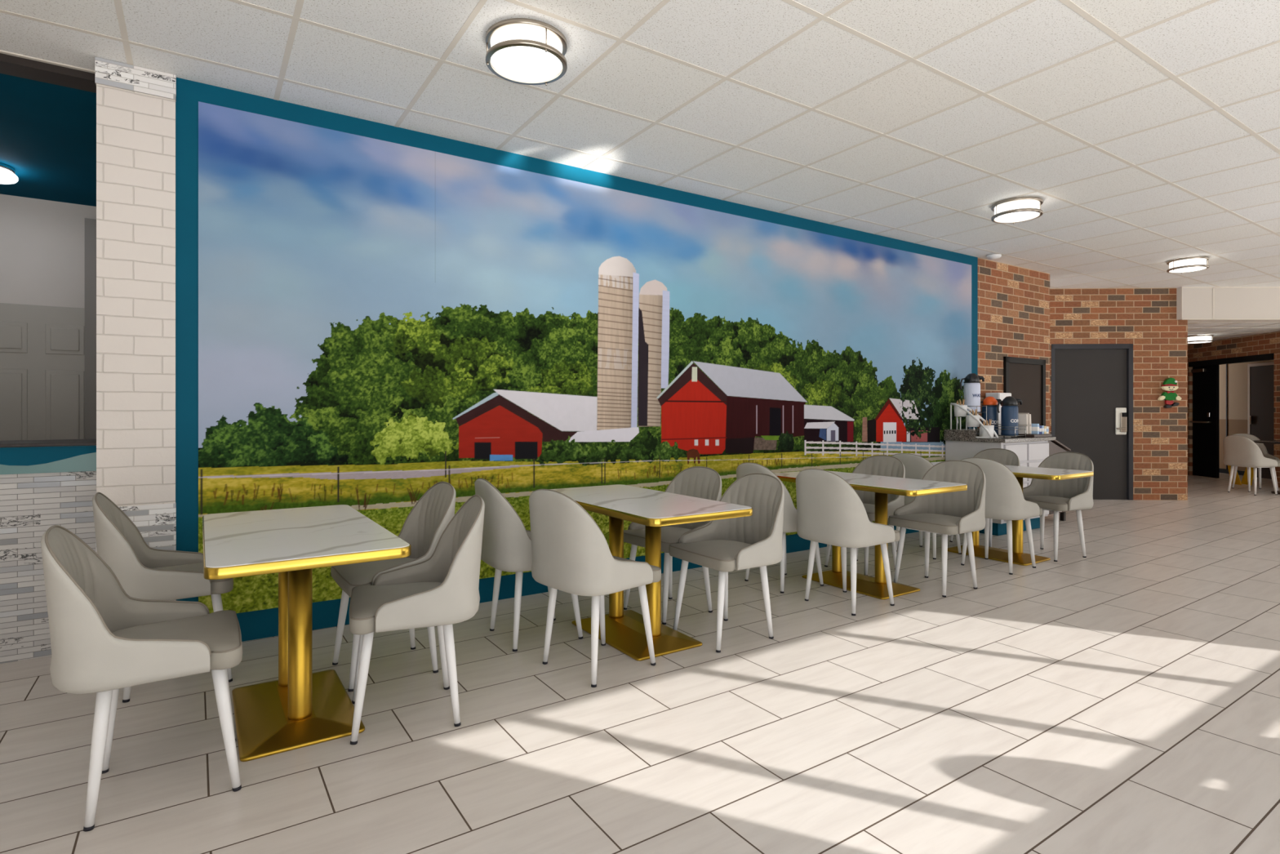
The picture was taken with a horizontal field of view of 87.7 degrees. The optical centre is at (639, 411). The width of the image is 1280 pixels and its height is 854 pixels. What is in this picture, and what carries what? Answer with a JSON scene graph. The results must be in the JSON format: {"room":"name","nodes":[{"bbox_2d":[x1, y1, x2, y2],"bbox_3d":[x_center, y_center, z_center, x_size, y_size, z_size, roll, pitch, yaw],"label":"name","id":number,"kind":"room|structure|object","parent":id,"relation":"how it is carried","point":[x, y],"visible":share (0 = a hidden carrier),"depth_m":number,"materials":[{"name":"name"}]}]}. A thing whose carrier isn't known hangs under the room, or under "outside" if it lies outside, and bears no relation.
{"room":"eatery","nodes":[
{"label":"eatery","id":0,"kind":"room"},
{"bbox_2d":[0,194,96,308],"bbox_3d":[-5.140,-0.265,4.784,2.700,2.900,0.150,0,0,-33],"label":"wall","id":1,"kind":"structure","parent":0,"point":[42,242],"depth_m":5.08,"materials":[{"name":"paint"}]},
{"bbox_2d":[0,302,84,440],"bbox_3d":[-4.562,0.193,5.034,0.820,1.985,0.049,0,0,-33],"label":"door","id":2,"kind":"structure","parent":1,"relation":"in","point":[42,348],"depth_m":5.04,"materials":[{"name":"grey paint"}]},
{"bbox_2d":[84,217,96,439],"bbox_3d":[-4.224,-0.150,5.221,0.190,2.670,0.130,0,0,-33],"label":"trim","id":3,"kind":"structure","parent":1,"relation":"attached to","point":[90,224],"depth_m":5.13,"materials":[{"name":"grey"}]},
{"bbox_2d":[94,56,176,600],"bbox_3d":[-2.487,-0.227,3.309,0.307,2.824,0.350,0,0,-33],"label":"wall pillar","id":4,"kind":"structure","parent":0,"point":[135,105],"depth_m":3.17,"materials":[{"name":"white paint"}]},
{"bbox_2d":[175,77,977,641],"bbox_3d":[0.571,-0.228,5.307,7.043,2.826,0.300,0,0,-33],"label":"wall","id":5,"kind":"structure","parent":0,"point":[260,624],"depth_m":3.50,"materials":[{"name":"teal paint"}]},
{"bbox_2d":[198,101,971,613],"bbox_3d":[0.651,-0.254,5.175,6.807,2.579,0.001,0,0,-33],"label":"wall mural","id":6,"kind":"object","parent":5,"relation":"attached to","point":[381,323],"visible":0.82,"depth_m":4.21},
{"bbox_2d":[0,472,1279,853],"bbox_3d":[4.299,1.225,7.097,21.000,0.080,8.900,0,0,-33],"label":"floor","id":7,"kind":"structure","parent":0,"point":[1123,697],"depth_m":2.45,"materials":[{"name":"tile"}]},
{"bbox_2d":[0,439,96,663],"bbox_3d":[-3.884,0.669,2.793,2.580,1.032,0.480,0,0,-33],"label":"half wall","id":8,"kind":"structure","parent":7,"relation":"on","point":[44,484],"depth_m":3.19,"materials":[{"name":"tile"}]},
{"bbox_2d":[0,439,96,447],"bbox_3d":[-3.884,0.161,2.793,2.580,0.016,0.480,0,0,-33],"label":"countertop","id":9,"kind":"structure","parent":8,"relation":"on","point":[15,443],"depth_m":3.26,"materials":[{"name":"black"}]},
{"bbox_2d":[40,524,242,831],"bbox_3d":[-1.553,0.765,2.108,0.496,0.844,0.506,0,0,-33],"label":"dining chair","id":10,"kind":"object","parent":7,"relation":"on","point":[104,640],"visible":1,"depth_m":1.94,"materials":[{"name":"fabric"}]},
{"bbox_2d":[48,527,208,632],"bbox_3d":[-1.585,0.549,2.087,0.394,0.401,0.476,0,0,-33],"label":"cushion","id":11,"kind":"object","parent":10,"relation":"on","point":[85,595],"depth_m":2.15,"materials":[{"name":"fabric"}]},
{"bbox_2d":[92,492,233,702],"bbox_3d":[-2.091,0.765,2.938,0.496,0.844,0.506,0,0,-34],"label":"dining chair","id":12,"kind":"object","parent":7,"relation":"on","point":[144,571],"visible":0.75,"depth_m":2.76,"materials":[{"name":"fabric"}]},
{"bbox_2d":[97,493,203,568],"bbox_3d":[-2.124,0.549,2.916,0.394,0.401,0.476,0,0,-34],"label":"cushion","id":13,"kind":"object","parent":12,"relation":"on","point":[121,544],"depth_m":2.95,"materials":[{"name":"fabric"}]},
{"bbox_2d":[202,504,411,761],"bbox_3d":[-1.369,0.824,2.637,0.606,0.722,1.236,0,0,-33],"label":"dining table","id":14,"kind":"object","parent":7,"relation":"on","point":[302,708],"visible":1,"depth_m":2.45,"materials":[{"name":"stone"}]},
{"bbox_2d":[330,481,455,691],"bbox_3d":[-1.137,0.765,3.098,0.496,0.844,0.506,0,0,-34],"label":"dining chair","id":15,"kind":"object","parent":7,"relation":"on","point":[423,527],"visible":0.53,"depth_m":3.10,"materials":[{"name":"fabric"}]},
{"bbox_2d":[399,483,452,559],"bbox_3d":[-1.104,0.549,3.120,0.394,0.401,0.476,0,0,-34],"label":"cushion","id":16,"kind":"object","parent":15,"relation":"on","point":[423,527],"depth_m":3.29,"materials":[{"name":"fabric"}]},
{"bbox_2d":[349,494,484,744],"bbox_3d":[-0.877,0.765,2.627,0.496,0.844,0.506,0,0,-22],"label":"dining chair","id":17,"kind":"object","parent":7,"relation":"on","point":[442,591],"visible":1,"depth_m":2.50,"materials":[{"name":"fabric"}]},
{"bbox_2d":[373,496,480,585],"bbox_3d":[-0.841,0.549,2.642,0.394,0.401,0.476,0,0,-22],"label":"cushion","id":18,"kind":"object","parent":17,"relation":"on","point":[455,558],"depth_m":2.79,"materials":[{"name":"fabric"}]},
{"bbox_2d":[474,478,583,651],"bbox_3d":[-0.597,0.765,3.510,0.496,0.844,0.506,0,0,-30],"label":"dining chair","id":19,"kind":"object","parent":7,"relation":"on","point":[506,544],"visible":0.62,"depth_m":3.27,"materials":[{"name":"fabric"}]},
{"bbox_2d":[528,488,661,687],"bbox_3d":[-0.228,0.765,3.085,0.496,0.844,0.506,0,0,-43],"label":"dining chair","id":20,"kind":"object","parent":7,"relation":"on","point":[571,554],"visible":1,"depth_m":2.88,"materials":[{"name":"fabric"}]},
{"bbox_2d":[549,484,752,661],"bbox_3d":[-0.032,0.824,3.545,0.606,0.722,1.236,0,0,-33],"label":"dining table","id":21,"kind":"object","parent":7,"relation":"on","point":[624,630],"visible":0.8,"depth_m":3.36,"materials":[{"name":"white stone"}]},
{"bbox_2d":[623,466,721,624],"bbox_3d":[0.202,0.765,3.986,0.496,0.844,0.506,0,0,-38],"label":"dining chair","id":22,"kind":"object","parent":7,"relation":"on","point":[700,482],"visible":0.47,"depth_m":3.99,"materials":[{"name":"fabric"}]},
{"bbox_2d":[629,467,719,540],"bbox_3d":[0.233,0.549,4.011,0.394,0.401,0.476,0,0,-38],"label":"cushion","id":23,"kind":"object","parent":22,"relation":"on","point":[700,482],"depth_m":4.09,"materials":[{"name":"fabric"}]},
{"bbox_2d":[668,472,784,652],"bbox_3d":[0.477,0.765,3.552,0.496,0.844,0.506,0,0,-33],"label":"dining chair","id":24,"kind":"object","parent":7,"relation":"on","point":[724,546],"visible":0.95,"depth_m":3.56,"materials":[{"name":"fabric"}]},
{"bbox_2d":[679,474,781,559],"bbox_3d":[0.510,0.549,3.574,0.394,0.401,0.476,0,0,-33],"label":"cushion","id":25,"kind":"object","parent":24,"relation":"on","point":[757,536],"depth_m":3.63,"materials":[{"name":"fabric"}]},
{"bbox_2d":[736,462,823,593],"bbox_3d":[0.947,0.765,4.561,0.496,0.844,0.506,0,0,-30],"label":"dining chair","id":26,"kind":"object","parent":7,"relation":"on","point":[790,514],"visible":0.31,"depth_m":4.34,"materials":[{"name":"fabric"}]},
{"bbox_2d":[795,468,900,615],"bbox_3d":[1.250,0.765,4.087,0.496,0.844,0.506,0,0,-33],"label":"dining chair","id":27,"kind":"object","parent":7,"relation":"on","point":[829,510],"visible":1,"depth_m":3.90,"materials":[{"name":"fabric"}]},
{"bbox_2d":[824,454,905,575],"bbox_3d":[1.710,0.765,5.057,0.496,0.844,0.506,0,0,-34],"label":"dining chair","id":28,"kind":"object","parent":7,"relation":"on","point":[880,464],"visible":0.34,"depth_m":5.09,"materials":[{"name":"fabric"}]},
{"bbox_2d":[853,456,902,504],"bbox_3d":[1.742,0.549,5.079,0.394,0.401,0.476,0,0,-34],"label":"cushion","id":29,"kind":"object","parent":28,"relation":"on","point":[889,466],"depth_m":5.19,"materials":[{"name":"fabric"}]},
{"bbox_2d":[774,471,967,599],"bbox_3d":[1.503,0.824,4.572,0.606,0.722,1.236,0,0,-33],"label":"dining table","id":30,"kind":"object","parent":7,"relation":"on","point":[876,587],"visible":0.62,"depth_m":4.39,"materials":[{"name":"white stone"}]},
{"bbox_2d":[891,453,961,559],"bbox_3d":[2.367,0.765,5.550,0.496,0.844,0.506,0,0,-33],"label":"dining chair","id":31,"kind":"object","parent":7,"relation":"on","point":[916,466],"visible":0.2,"depth_m":5.37,"materials":[{"name":"fabric"}]},
{"bbox_2d":[888,460,986,597],"bbox_3d":[2.033,0.765,4.523,0.496,0.844,0.506,0,0,-33],"label":"dining chair","id":32,"kind":"object","parent":7,"relation":"on","point":[955,513],"visible":0.95,"depth_m":4.53,"materials":[{"name":"fabric"}]},
{"bbox_2d":[894,461,982,525],"bbox_3d":[2.066,0.549,4.544,0.394,0.401,0.476,0,0,-33],"label":"cushion","id":33,"kind":"object","parent":32,"relation":"on","point":[962,508],"depth_m":4.61,"materials":[{"name":"fabric"}]},
{"bbox_2d":[949,448,1020,546],"bbox_3d":[3.111,0.765,6.012,0.496,0.844,0.506,0,0,-33],"label":"dining chair","id":34,"kind":"object","parent":7,"relation":"on","point":[1006,457],"visible":0.16,"depth_m":6.06,"materials":[{"name":"fabric"}]},
{"bbox_2d":[974,448,1017,466],"bbox_3d":[3.143,0.549,6.033,0.394,0.401,0.476,0,0,-33],"label":"cushion","id":35,"kind":"object","parent":34,"relation":"on","point":[1006,457],"depth_m":6.10,"materials":[{"name":"fabric"}]},
{"bbox_2d":[945,440,1048,535],"bbox_3d":[3.629,0.741,6.755,0.880,0.888,0.585,0,0,-33],"label":"base cabinet","id":36,"kind":"object","parent":7,"relation":"on","point":[1030,454],"visible":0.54,"depth_m":6.55,"materials":[{"name":"white paint"}]},
{"bbox_2d":[943,428,1055,442],"bbox_3d":[3.647,0.240,6.746,0.960,0.111,0.620,0,0,-33],"label":"countertop","id":37,"kind":"structure","parent":36,"relation":"on","point":[962,434],"depth_m":6.55,"materials":[{"name":"grey stone"}]},
{"bbox_2d":[957,405,986,435],"bbox_3d":[3.359,0.102,6.733,0.183,0.314,0.208,0,0,-33],"label":"wire rack","id":38,"kind":"object","parent":37,"relation":"on","point":[976,433],"visible":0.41,"depth_m":6.70,"materials":[{"name":"silver metal"}]},
{"bbox_2d":[960,373,984,411],"bbox_3d":[3.360,-0.188,6.733,0.177,0.390,0.166,0,0,-33],"label":"airpot","id":39,"kind":"object","parent":38,"relation":"on","point":[971,385],"visible":0.96,"depth_m":6.67,"materials":[{"name":"white"}]},
{"bbox_2d":[950,402,998,438],"bbox_3d":[3.286,0.088,6.549,0.125,0.348,0.431,0,0,-33],"label":"rack","id":40,"kind":"object","parent":37,"relation":"on","point":[951,403],"visible":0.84,"depth_m":6.55,"materials":[{"name":"white metal"}]},
{"bbox_2d":[954,399,967,416],"bbox_3d":[3.209,-0.033,6.664,0.120,0.174,0.120,0,0,-33],"label":"cup","id":41,"kind":"object","parent":40,"relation":"on","point":[958,411],"visible":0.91,"depth_m":6.62,"materials":[{"name":"white plastic"}]},
{"bbox_2d":[966,408,979,426],"bbox_3d":[3.281,0.067,6.556,0.120,0.174,0.120,0,0,-33],"label":"cup","id":42,"kind":"object","parent":40,"relation":"on","point":[971,421],"visible":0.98,"depth_m":6.52,"materials":[{"name":"white plastic"}]},
{"bbox_2d":[980,418,994,436],"bbox_3d":[3.358,0.164,6.439,0.120,0.174,0.120,0,0,-33],"label":"cup","id":43,"kind":"object","parent":40,"relation":"on","point":[990,428],"visible":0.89,"depth_m":6.40,"materials":[{"name":"white plastic"}]},
{"bbox_2d":[985,392,1011,434],"bbox_3d":[3.833,0.032,7.114,0.250,0.455,0.148,0,0,-33],"label":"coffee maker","id":44,"kind":"object","parent":37,"relation":"on","point":[1002,396],"visible":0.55,"depth_m":7.01,"materials":[{"name":"white plastic"}]},
{"bbox_2d":[993,426,1026,437],"bbox_3d":[3.686,0.205,6.638,0.208,0.110,0.218,0,0,-33],"label":"wire rack","id":45,"kind":"object","parent":37,"relation":"on","point":[1015,429],"visible":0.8,"depth_m":6.60,"materials":[{"name":"silver metal"}]},
{"bbox_2d":[996,395,1022,435],"bbox_3d":[3.687,0.045,6.637,0.177,0.390,0.166,0,0,-33],"label":"airpot","id":46,"kind":"object","parent":45,"relation":"on","point":[1009,409],"visible":1,"depth_m":6.58,"materials":[{"name":"blue plastic"}]},
{"bbox_2d":[1017,433,1051,437],"bbox_3d":[3.978,0.245,6.740,0.350,0.028,0.200,0,0,-33],"label":"tray","id":47,"kind":"object","parent":37,"relation":"on","point":[1045,434],"visible":0.67,"depth_m":6.62,"materials":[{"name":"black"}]},
{"bbox_2d":[1018,413,1027,434],"bbox_3d":[3.826,0.130,6.668,0.047,0.201,0.102,0,0,-45],"label":"pack","id":48,"kind":"object","parent":47,"relation":"on","point":[1023,418],"visible":0.56,"depth_m":6.65,"materials":[{"name":"white paper"}]},
{"bbox_2d":[1018,413,1030,434],"bbox_3d":[3.854,0.124,6.686,0.048,0.213,0.102,0,0,-45],"label":"pack","id":49,"kind":"object","parent":47,"relation":"on","point":[1028,424],"visible":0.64,"depth_m":6.65,"materials":[{"name":"beige paper"}]},
{"bbox_2d":[1029,413,1031,434],"bbox_3d":[3.882,0.130,6.705,0.047,0.201,0.102,0,0,-45],"label":"pack","id":50,"kind":"object","parent":47,"relation":"on","point":[1030,428],"visible":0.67,"depth_m":6.66,"materials":[{"name":"white paper"}]},
{"bbox_2d":[1031,423,1039,434],"bbox_3d":[3.965,0.178,6.696,0.043,0.105,0.081,0,0,-36],"label":"box","id":51,"kind":"object","parent":47,"relation":"on","point":[1035,427],"visible":0.73,"depth_m":6.67,"materials":[{"name":"blue"}]},
{"bbox_2d":[1039,425,1041,434],"bbox_3d":[4.004,0.188,6.722,0.043,0.085,0.081,0,0,-36],"label":"box","id":52,"kind":"object","parent":47,"relation":"on","point":[1040,426],"visible":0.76,"depth_m":6.68,"materials":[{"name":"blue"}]},
{"bbox_2d":[1041,425,1044,434],"bbox_3d":[4.043,0.188,6.748,0.043,0.085,0.081,0,0,-36],"label":"box","id":53,"kind":"object","parent":47,"relation":"on","point":[1042,426],"visible":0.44,"depth_m":6.71,"materials":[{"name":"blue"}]},
{"bbox_3d":[3.566,0.195,6.810,0.208,0.129,0.208,0,0,-33],"label":"wire rack","id":54,"kind":"object","parent":37,"relation":"on","visible":0},
{"bbox_2d":[977,396,1001,435],"bbox_3d":[3.575,0.045,6.797,0.177,0.390,0.166,0,0,-33],"label":"airpot","id":55,"kind":"object","parent":54,"relation":"on","point":[991,402],"visible":0.76,"depth_m":6.74,"materials":[{"name":"blue plastic"}]},
{"bbox_2d":[960,457,1042,574],"bbox_3d":[2.695,0.765,5.055,0.496,0.844,0.506,0,0,-35],"label":"dining chair","id":56,"kind":"object","parent":7,"relation":"on","point":[1005,500],"visible":0.52,"depth_m":4.83,"materials":[{"name":"fabric"}]},
{"bbox_2d":[930,461,1093,565],"bbox_3d":[2.927,0.824,5.489,0.606,0.722,1.236,0,0,-33],"label":"dining table","id":57,"kind":"object","parent":7,"relation":"on","point":[1019,557],"visible":0.55,"depth_m":5.30,"materials":[{"name":"gold metal"}]},
{"bbox_2d":[1022,451,1093,561],"bbox_3d":[3.411,0.765,5.505,0.496,0.844,0.506,0,0,-24],"label":"dining chair","id":58,"kind":"object","parent":7,"relation":"on","point":[1073,494],"visible":0.71,"depth_m":5.49,"materials":[{"name":"fabric"}]},
{"bbox_2d":[1022,452,1091,504],"bbox_3d":[3.447,0.549,5.522,0.394,0.401,0.476,0,0,-24],"label":"cushion","id":59,"kind":"object","parent":58,"relation":"on","point":[1077,491],"depth_m":5.57,"materials":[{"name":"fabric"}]},
{"bbox_2d":[1048,440,1071,520],"bbox_3d":[4.302,0.703,7.240,0.560,0.964,0.460,0,0,-33],"label":"stand","id":60,"kind":"object","parent":7,"relation":"on","point":[1055,446],"visible":0.19,"depth_m":7.09,"materials":[{"name":"brown wood"}]},
{"bbox_2d":[1227,465,1253,484],"bbox_3d":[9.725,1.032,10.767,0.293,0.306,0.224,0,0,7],"label":"table","id":61,"kind":"object","parent":7,"relation":"on","point":[1244,481],"visible":0.54,"depth_m":10.76,"materials":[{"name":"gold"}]},
{"bbox_2d":[1222,435,1279,495],"bbox_3d":[8.753,0.765,9.562,0.496,0.844,0.506,0,0,-9],"label":"dining chair","id":62,"kind":"object","parent":7,"relation":"on","point":[1238,451],"visible":1,"depth_m":9.43,"materials":[{"name":"fabric"}]},
{"bbox_2d":[1231,433,1279,490],"bbox_3d":[9.247,0.765,10.050,0.506,0.844,0.496,0,0,12],"label":"dining chair","id":63,"kind":"object","parent":7,"relation":"on","point":[1261,446],"visible":0.3,"depth_m":10.13,"materials":[{"name":"fabric"}]},
{"bbox_2d":[1233,433,1278,459],"bbox_3d":[9.255,0.549,10.088,0.476,0.401,0.394,0,0,12],"label":"cushion","id":64,"kind":"object","parent":63,"relation":"on","point":[1261,446],"depth_m":10.14,"materials":[{"name":"fabric"}]},
{"bbox_2d":[1252,440,1279,494],"bbox_3d":[9.387,0.809,9.465,1.024,0.752,1.024,0,0,-33],"label":"glass table","id":65,"kind":"object","parent":7,"relation":"on","point":[1274,442],"visible":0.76,"depth_m":9.59,"materials":[{"name":"white"}]},
{"bbox_2d":[0,0,1279,288],"bbox_3d":[4.644,-1.665,6.576,21.000,0.100,7.650,0,0,-33],"label":"ceiling","id":66,"kind":"structure","parent":0,"point":[1147,132],"depth_m":3.51,"materials":[{"name":"tile"}]},
{"bbox_2d":[0,162,17,183],"bbox_3d":[-4.285,-1.575,4.360,0.310,0.081,0.310,0,0,-33],"label":"lamp","id":67,"kind":"object","parent":66,"relation":"attached to","point":[6,171],"visible":1,"depth_m":4.39,"materials":[{"name":"silver metal"}]},
{"bbox_2d":[0,53,96,93],"bbox_3d":[-3.748,-1.657,2.585,2.598,0.115,0.154,0,0,-33],"label":"trim","id":68,"kind":"structure","parent":66,"relation":"attached to","point":[12,65],"depth_m":3.17,"materials":[{"name":"black wood"}]},
{"bbox_2d":[485,17,567,85],"bbox_3d":[-0.501,-1.577,2.945,0.356,0.118,0.356,0,0,-33],"label":"ceiling lamp","id":69,"kind":"object","parent":66,"relation":"attached to","point":[521,51],"visible":1,"depth_m":2.86,"materials":[{"name":"white glass"}]},
{"bbox_2d":[986,253,1001,259],"bbox_3d":[3.714,-1.617,6.986,0.140,0.040,0.140,0,0,-33],"label":"smoke detector","id":70,"kind":"object","parent":66,"relation":"attached to","point":[992,256],"visible":1,"depth_m":6.94,"materials":[{"name":"white plastic"}]},
{"bbox_2d":[991,196,1043,224],"bbox_3d":[2.969,-1.577,5.247,0.356,0.118,0.356,0,0,-33],"label":"ceiling lamp","id":71,"kind":"object","parent":66,"relation":"attached to","point":[1020,209],"visible":1,"depth_m":5.15,"materials":[{"name":"white"}]},
{"bbox_2d":[994,200,1039,222],"bbox_3d":[2.969,-1.579,5.247,0.310,0.106,0.310,0,0,-33],"label":"diffuser","id":72,"kind":"object","parent":71,"relation":"attached to","point":[1005,211],"depth_m":5.16,"materials":[{"name":"white glass"}]},
{"bbox_2d":[1166,256,1208,273],"bbox_3d":[5.922,-1.577,7.199,0.356,0.118,0.356,0,0,-33],"label":"ceiling lamp","id":73,"kind":"object","parent":66,"relation":"attached to","point":[1191,264],"visible":1,"depth_m":7.11,"materials":[{"name":"white"}]},
{"bbox_2d":[977,257,1049,434],"bbox_3d":[4.160,-0.228,7.657,1.537,2.826,0.320,0,0,-33],"label":"brick wall","id":74,"kind":"structure","parent":0,"point":[1014,301],"depth_m":7.43,"materials":[{"name":"brown brick"}]},
{"bbox_2d":[1003,356,1045,426],"bbox_3d":[4.402,-0.175,7.604,0.870,0.860,0.029,0,0,-33],"label":"hatch","id":75,"kind":"object","parent":74,"relation":"attached to","point":[1024,378],"visible":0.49,"depth_m":7.65,"materials":[{"name":"black"}]},
{"bbox_2d":[1049,287,1187,500],"bbox_3d":[5.563,-0.228,9.012,3.438,2.826,0.220,0,0,2],"label":"brick wall","id":76,"kind":"structure","parent":0,"point":[1145,318],"depth_m":8.87,"materials":[{"name":"red brick"}]},
{"bbox_2d":[1051,343,1133,500],"bbox_3d":[6.036,0.143,8.906,1.070,2.083,0.164,0,0,2],"label":"door","id":77,"kind":"structure","parent":76,"relation":"attached to","point":[1092,384],"depth_m":8.91,"materials":[{"name":"grey paint"}]},
{"bbox_2d":[1157,377,1181,408],"bbox_3d":[7.021,-0.242,8.823,0.287,0.404,0.055,0,0,2],"label":"decoration","id":78,"kind":"object","parent":76,"relation":"attached to","point":[1169,384],"visible":1,"depth_m":8.81,"materials":[{"name":"green fabric"}]},
{"bbox_2d":[1176,286,1279,321],"bbox_3d":[11.386,-1.423,8.920,8.500,0.436,0.306,0,0,0],"label":"soffit","id":79,"kind":"object","parent":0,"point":[1193,304],"depth_m":8.77,"materials":[{"name":"beige paint"}]},
{"bbox_2d":[1187,331,1279,488],"bbox_3d":[10.183,-0.035,11.950,0.200,2.440,3.620,0,0,7],"label":"wall","id":80,"kind":"structure","parent":0,"point":[1265,343],"depth_m":11.02,"materials":[{"name":"red brick"}]},
{"bbox_2d":[1189,364,1219,478],"bbox_3d":[10.124,0.180,11.957,0.109,1.990,0.600,0,0,7],"label":"door","id":81,"kind":"structure","parent":80,"relation":"in","point":[1206,379],"depth_m":11.91,"materials":[{"name":"black"}]},
{"bbox_2d":[1188,353,1274,366],"bbox_3d":[10.061,-0.860,11.321,0.130,0.090,1.900,0,0,7],"label":"trim","id":82,"kind":"structure","parent":80,"relation":"attached to","point":[1268,356],"depth_m":11.20,"materials":[{"name":"black"}]},
{"bbox_2d":[1187,321,1279,344],"bbox_3d":[11.386,-1.253,11.223,8.500,0.044,4.300,0,0,0],"label":"ceiling","id":83,"kind":"structure","parent":0,"point":[1220,330],"depth_m":9.96,"materials":[{"name":"tile"}]},
{"bbox_2d":[1187,334,1213,343],"bbox_3d":[9.124,-1.171,10.861,0.356,0.118,0.356,0,0,-33],"label":"ceiling lamp","id":84,"kind":"object","parent":83,"relation":"attached to","point":[1195,339],"visible":0.89,"depth_m":10.75,"materials":[{"name":"white plastic"}]},
{"bbox_2d":[1187,336,1211,342],"bbox_3d":[9.124,-1.173,10.861,0.310,0.106,0.310,0,0,-33],"label":"diffuser","id":85,"kind":"object","parent":84,"relation":"attached to","point":[1190,339],"depth_m":10.75,"materials":[{"name":"white plastic"}]},
{"bbox_2d":[1219,360,1274,471],"bbox_3d":[11.134,-0.075,11.894,0.101,2.360,5.500,0,0,7],"label":"wall","id":86,"kind":"structure","parent":0,"point":[1237,372],"depth_m":12.51,"materials":[{"name":"beige paint"}]},
{"bbox_2d":[1226,364,1227,469],"bbox_3d":[11.172,-0.075,12.675,0.015,2.360,0.020,0,0,7],"label":"trim","id":87,"kind":"structure","parent":86,"relation":"attached to","point":[1226,364],"depth_m":12.67,"materials":[{"name":"black"}]},
{"bbox_2d":[1219,468,1244,475],"bbox_3d":[11.124,1.145,11.895,0.120,0.080,5.500,0,0,7],"label":"baseboard","id":88,"kind":"structure","parent":86,"relation":"attached to","point":[1221,470],"depth_m":12.64,"materials":[{"name":"black"}]},
{"bbox_2d":[1247,361,1274,479],"bbox_3d":[11.031,0.165,11.796,0.080,2.040,0.640,0,0,7],"label":"door","id":89,"kind":"structure","parent":86,"relation":"in","point":[1260,376],"depth_m":11.79,"materials":[{"name":"brown wood"}]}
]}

